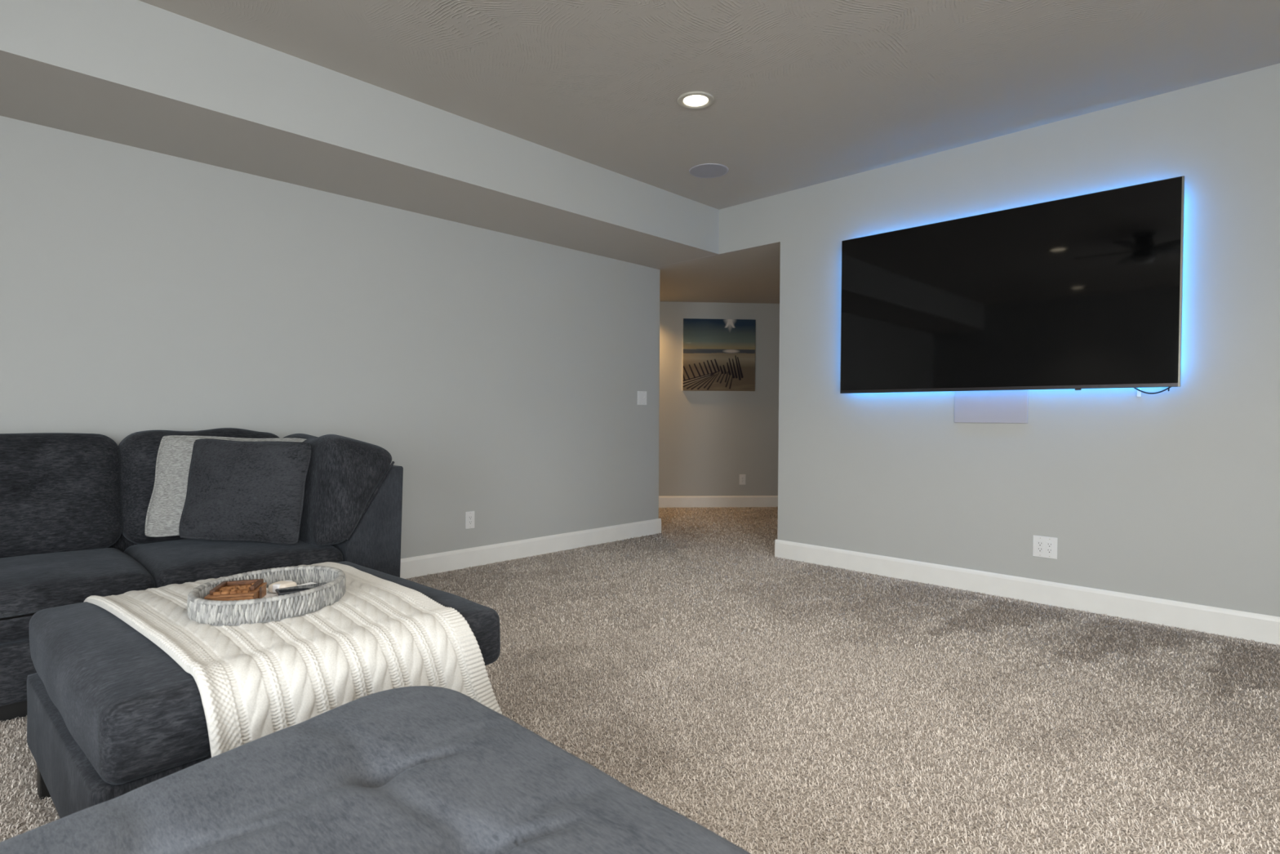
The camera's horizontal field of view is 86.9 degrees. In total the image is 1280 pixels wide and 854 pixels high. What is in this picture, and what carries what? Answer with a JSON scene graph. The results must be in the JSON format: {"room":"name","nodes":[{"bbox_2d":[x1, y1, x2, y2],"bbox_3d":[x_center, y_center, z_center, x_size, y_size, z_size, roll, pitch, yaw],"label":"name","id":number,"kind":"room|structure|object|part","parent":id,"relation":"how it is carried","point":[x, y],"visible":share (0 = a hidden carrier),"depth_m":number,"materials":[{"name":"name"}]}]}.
{"room":"leisure room","nodes":[
{"label":"leisure room","id":0,"kind":"room"},
{"bbox_2d":[0,115,660,558],"bbox_3d":[-2.230,-0.373,3.664,0.120,2.713,6.780,1,1,44],"label":"wall","id":1,"kind":"structure","parent":0,"point":[141,289],"depth_m":3.99,"materials":[{"name":"paint"}]},
{"bbox_2d":[0,0,719,267],"bbox_3d":[-1.915,-1.545,3.344,0.740,0.355,6.543,1,1,44],"label":"soffit","id":2,"kind":"object","parent":1,"relation":"attached to","point":[137,73],"depth_m":3.30,"materials":[{"name":"paint"}]},
{"bbox_2d":[465,511,474,528],"bbox_3d":[-1.175,0.644,4.678,0.008,0.120,0.071,1,1,44],"label":"wall outlet","id":3,"kind":"object","parent":1,"relation":"attached to","point":[469,516],"visible":1,"depth_m":4.67,"materials":[{"name":"white plastic"}]},
{"bbox_2d":[468,515,472,524],"bbox_3d":[-1.174,0.644,4.676,0.003,0.067,0.033,1,1,44],"label":"receptacle","id":4,"kind":"object","parent":3,"relation":"attached to","point":[470,517],"depth_m":4.67,"materials":[{"name":"white plastic"}]},
{"bbox_2d":[400,518,661,578],"bbox_3d":[-2.142,0.917,3.688,0.015,0.133,6.675,1,1,44],"label":"baseboard","id":5,"kind":"structure","parent":1,"relation":"attached to","point":[423,565],"depth_m":4.97,"materials":[{"name":"white paint"}]},
{"bbox_2d":[637,391,646,404],"bbox_3d":[0.023,-0.252,5.879,0.019,0.119,0.116,1,1,44],"label":"light switch","id":6,"kind":"object","parent":1,"relation":"attached to","point":[642,395],"visible":1,"depth_m":5.88,"materials":[{"name":"white plastic"}]},
{"bbox_2d":[0,506,1279,853],"bbox_3d":[0.969,1.040,3.942,10.920,0.113,11.620,1,1,44],"label":"floor","id":7,"kind":"structure","parent":0,"point":[774,704],"depth_m":2.47,"materials":[{"name":"carpet"}]},
{"bbox_2d":[0,427,403,722],"bbox_3d":[-2.348,0.508,2.682,1.000,0.983,2.538,1,1,44],"label":"sectional sofa","id":8,"kind":"object","parent":7,"relation":"on","point":[73,506],"visible":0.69,"depth_m":2.91,"materials":[{"name":"black fabric"}]},
{"bbox_2d":[0,432,122,557],"bbox_3d":[-2.730,0.292,2.766,0.304,0.531,0.974,1,1,44],"label":"cushion","id":9,"kind":"object","parent":8,"relation":"on","point":[60,492],"depth_m":2.88,"materials":[{"name":"grey fabric"}]},
{"bbox_2d":[0,547,155,644],"bbox_3d":[-2.451,0.637,2.496,0.811,0.230,0.987,1,1,44],"label":"seat cushion","id":10,"kind":"object","parent":8,"relation":"on","point":[33,580],"depth_m":2.48,"materials":[{"name":"grey fabric"}]},
{"bbox_3d":[-2.665,0.558,2.968,0.142,0.742,2.483,1,1,44],"label":"frame","id":11,"kind":"part","parent":8,"relation":"part of","materials":[{"name":"grey fabric"}]},
{"bbox_2d":[118,427,279,544],"bbox_3d":[-2.151,0.277,3.359,0.302,0.543,0.715,1,1,44],"label":"cushion","id":12,"kind":"object","parent":8,"relation":"on","point":[138,451],"depth_m":3.09,"materials":[{"name":"grey fabric"}]},
{"bbox_2d":[144,435,306,537],"bbox_3d":[-1.898,0.264,3.140,0.645,0.448,0.172,0,1,-21],"label":"throw pillow","id":13,"kind":"object","parent":8,"relation":"on","point":[166,503],"visible":0.35,"depth_m":3.04,"materials":[{"name":"grey fabric"}]},
{"bbox_2d":[123,538,342,587],"bbox_3d":[-1.869,0.629,3.097,0.809,0.218,0.721,1,1,44],"label":"seat cushion","id":14,"kind":"object","parent":8,"relation":"on","point":[165,562],"depth_m":2.89,"materials":[{"name":"grey fabric"}]},
{"bbox_2d":[178,438,311,544],"bbox_3d":[-1.746,0.286,3.009,0.526,0.464,0.165,0,1,-5],"label":"throw pillow","id":15,"kind":"object","parent":8,"relation":"on","point":[237,490],"visible":1,"depth_m":2.96,"materials":[{"name":"grey fabric"}]},
{"bbox_2d":[284,433,391,546],"bbox_3d":[-1.547,0.288,3.352,0.796,0.517,0.364,1,1,44],"label":"cushion","id":16,"kind":"object","parent":8,"relation":"on","point":[348,497],"depth_m":3.07,"materials":[{"name":"grey fabric"}]},
{"bbox_3d":[-1.579,0.553,3.509,0.940,0.741,0.279,1,1,44],"label":"frame","id":17,"kind":"part","parent":8,"relation":"part of","materials":[{"name":"grey fabric"}]},
{"bbox_2d":[26,560,500,817],"bbox_3d":[-1.128,0.770,2.045,1.079,0.495,1.036,1,1,44],"label":"storage ottoman","id":18,"kind":"object","parent":7,"relation":"on","point":[111,714],"visible":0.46,"depth_m":1.52,"materials":[{"name":"black fabric"}]},
{"bbox_3d":[-1.639,0.967,1.881,0.062,0.103,0.057,1,1,44],"label":"leg","id":19,"kind":"part","parent":18,"relation":"part of","materials":[{"name":"black"}]},
{"bbox_2d":[83,561,502,757],"bbox_3d":[-1.082,0.677,2.063,1.168,0.356,0.761,1,1,40],"label":"throw blanket","id":20,"kind":"object","parent":18,"relation":"on","point":[255,681],"visible":0.48,"depth_m":1.72,"materials":[{"name":"white fabric"}]},
{"bbox_2d":[186,565,346,626],"bbox_3d":[-1.069,0.480,1.960,0.384,0.065,0.420,1,1,44],"label":"woven tray","id":21,"kind":"object","parent":20,"relation":"on","point":[272,607],"visible":0.84,"depth_m":1.84,"materials":[{"name":"grey wicker"}]},
{"bbox_2d":[204,578,266,600],"bbox_3d":[-1.160,0.480,1.945,0.124,0.050,0.143,0,1,-16],"label":"box","id":22,"kind":"object","parent":21,"relation":"in","point":[244,589],"visible":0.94,"depth_m":1.92,"materials":[{"name":"brown wood"}]},
{"bbox_2d":[267,580,297,593],"bbox_3d":[-1.092,0.489,2.065,0.065,0.030,0.061,1,1,13],"label":"block","id":23,"kind":"object","parent":21,"relation":"in","point":[282,584],"visible":0.66,"depth_m":2.04,"materials":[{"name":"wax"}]},
{"bbox_2d":[275,582,326,595],"bbox_3d":[-1.012,0.487,2.033,0.144,0.009,0.067,0,1,-36],"label":"smartphone","id":24,"kind":"object","parent":21,"relation":"on","point":[287,590],"visible":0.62,"depth_m":2.01,"materials":[{"name":"black glass"}]},
{"bbox_2d":[297,582,317,586],"bbox_3d":[-1.014,0.498,2.073,0.110,0.012,0.085,1,1,30],"label":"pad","id":25,"kind":"object","parent":21,"relation":"in","point":[309,583],"visible":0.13,"depth_m":2.11,"materials":[{"name":"white paper"}]},
{"bbox_2d":[0,685,751,853],"bbox_3d":[-0.316,0.813,0.291,2.098,0.481,1.682,1,1,44],"label":"chaise","id":26,"kind":"object","parent":7,"relation":"on","point":[416,769],"visible":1,"depth_m":1.02,"materials":[{"name":"black fabric"}]},
{"bbox_2d":[138,0,1279,209],"bbox_3d":[0.471,-1.719,1.016,7.640,0.100,6.783,1,1,44],"label":"ceiling","id":27,"kind":"structure","parent":0,"point":[806,93],"depth_m":3.17,"materials":[{"name":"grey paint"}]},
{"bbox_2d":[676,90,714,109],"bbox_3d":[0.292,-1.710,3.542,0.196,0.009,0.196,1,1,44],"label":"recessed light","id":28,"kind":"object","parent":27,"relation":"in","point":[696,100],"visible":1,"depth_m":3.54,"materials":[{"name":"white"}]},
{"bbox_2d":[688,163,728,177],"bbox_3d":[0.465,-1.728,4.559,0.266,0.007,0.266,1,1,44],"label":"ceiling speaker","id":29,"kind":"object","parent":27,"relation":"attached to","point":[704,170],"visible":1,"depth_m":4.55},
{"bbox_2d":[653,241,780,303],"bbox_3d":[1.130,-1.490,8.408,4.835,0.101,4.956,1,1,44],"label":"ceiling","id":30,"kind":"structure","parent":0,"point":[751,274],"depth_m":6.38,"materials":[{"name":"paint"}]},
{"bbox_2d":[658,301,779,496],"bbox_3d":[1.231,-0.261,7.865,5.500,2.378,0.120,0,1,-4],"label":"wall","id":31,"kind":"structure","parent":0,"point":[707,439],"depth_m":7.79,"materials":[{"name":"paint"}]},
{"bbox_2d":[658,495,777,507],"bbox_3d":[1.180,0.863,7.813,5.300,0.133,0.015,0,1,-4],"label":"baseboard","id":32,"kind":"structure","parent":31,"relation":"attached to","point":[691,501],"depth_m":7.79,"materials":[{"name":"white paint"}]},
{"bbox_2d":[682,318,755,391],"bbox_3d":[0.906,-0.824,7.751,0.836,0.821,0.037,0,1,-4],"label":"picture","id":33,"kind":"object","parent":31,"relation":"attached to","point":[718,354],"visible":1,"depth_m":7.73,"materials":[{"name":"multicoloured paper"}]},
{"bbox_2d":[739,474,745,484],"bbox_3d":[1.185,0.608,7.812,0.074,0.120,0.008,0,1,-4],"label":"wall outlet","id":34,"kind":"object","parent":31,"relation":"attached to","point":[742,477],"visible":1,"depth_m":7.81,"materials":[{"name":"white plastic"}]},
{"bbox_2d":[680,62,1279,617],"bbox_3d":[2.799,-0.342,3.423,7.620,2.713,0.130,1,1,44],"label":"wall","id":35,"kind":"structure","parent":0,"point":[1174,494],"depth_m":3.71,"materials":[{"name":"paint"}]},
{"bbox_2d":[954,389,1028,423],"bbox_3d":[2.085,-0.161,4.024,0.406,0.276,0.010,1,1,44],"label":"cover plate","id":36,"kind":"object","parent":35,"relation":"attached to","point":[985,406],"visible":0.55,"depth_m":4.01,"materials":[{"name":"white plastic"}]},
{"bbox_2d":[840,175,1184,396],"bbox_3d":[2.051,-0.711,4.005,1.827,1.088,0.072,1,1,44],"label":"television","id":37,"kind":"object","parent":35,"relation":"attached to","point":[1081,291],"visible":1,"depth_m":3.82,"materials":[{"name":"black glass"}]},
{"bbox_3d":[2.625,-0.195,3.462,0.185,0.051,0.007,1,1,44],"label":"cord","id":38,"kind":"part","parent":37,"relation":"part of","materials":[{"name":"black plastic"}]},
{"bbox_2d":[774,538,1279,644],"bbox_3d":[3.200,0.959,2.947,6.100,0.133,0.015,1,1,44],"label":"baseboard","id":39,"kind":"structure","parent":35,"relation":"attached to","point":[1260,628],"depth_m":3.78,"materials":[{"name":"white paint"}]},
{"bbox_2d":[1032,535,1057,559],"bbox_3d":[2.295,0.681,3.830,0.123,0.121,0.008,1,1,44],"label":"wall outlet","id":40,"kind":"object","parent":35,"relation":"attached to","point":[1042,546],"visible":1,"depth_m":3.83,"materials":[{"name":"white plastic"}]},
{"bbox_2d":[1036,540,1043,552],"bbox_3d":[2.277,0.681,3.844,0.033,0.067,0.003,1,1,44],"label":"receptacle","id":41,"kind":"object","parent":40,"relation":"attached to","point":[1039,543],"depth_m":3.84,"materials":[{"name":"white plastic"}]},
{"bbox_2d":[1045,541,1053,554],"bbox_3d":[2.310,0.682,3.812,0.033,0.067,0.003,1,1,44],"label":"receptacle","id":42,"kind":"object","parent":40,"relation":"attached to","point":[1049,544],"depth_m":3.81,"materials":[{"name":"white plastic"}]}
]}

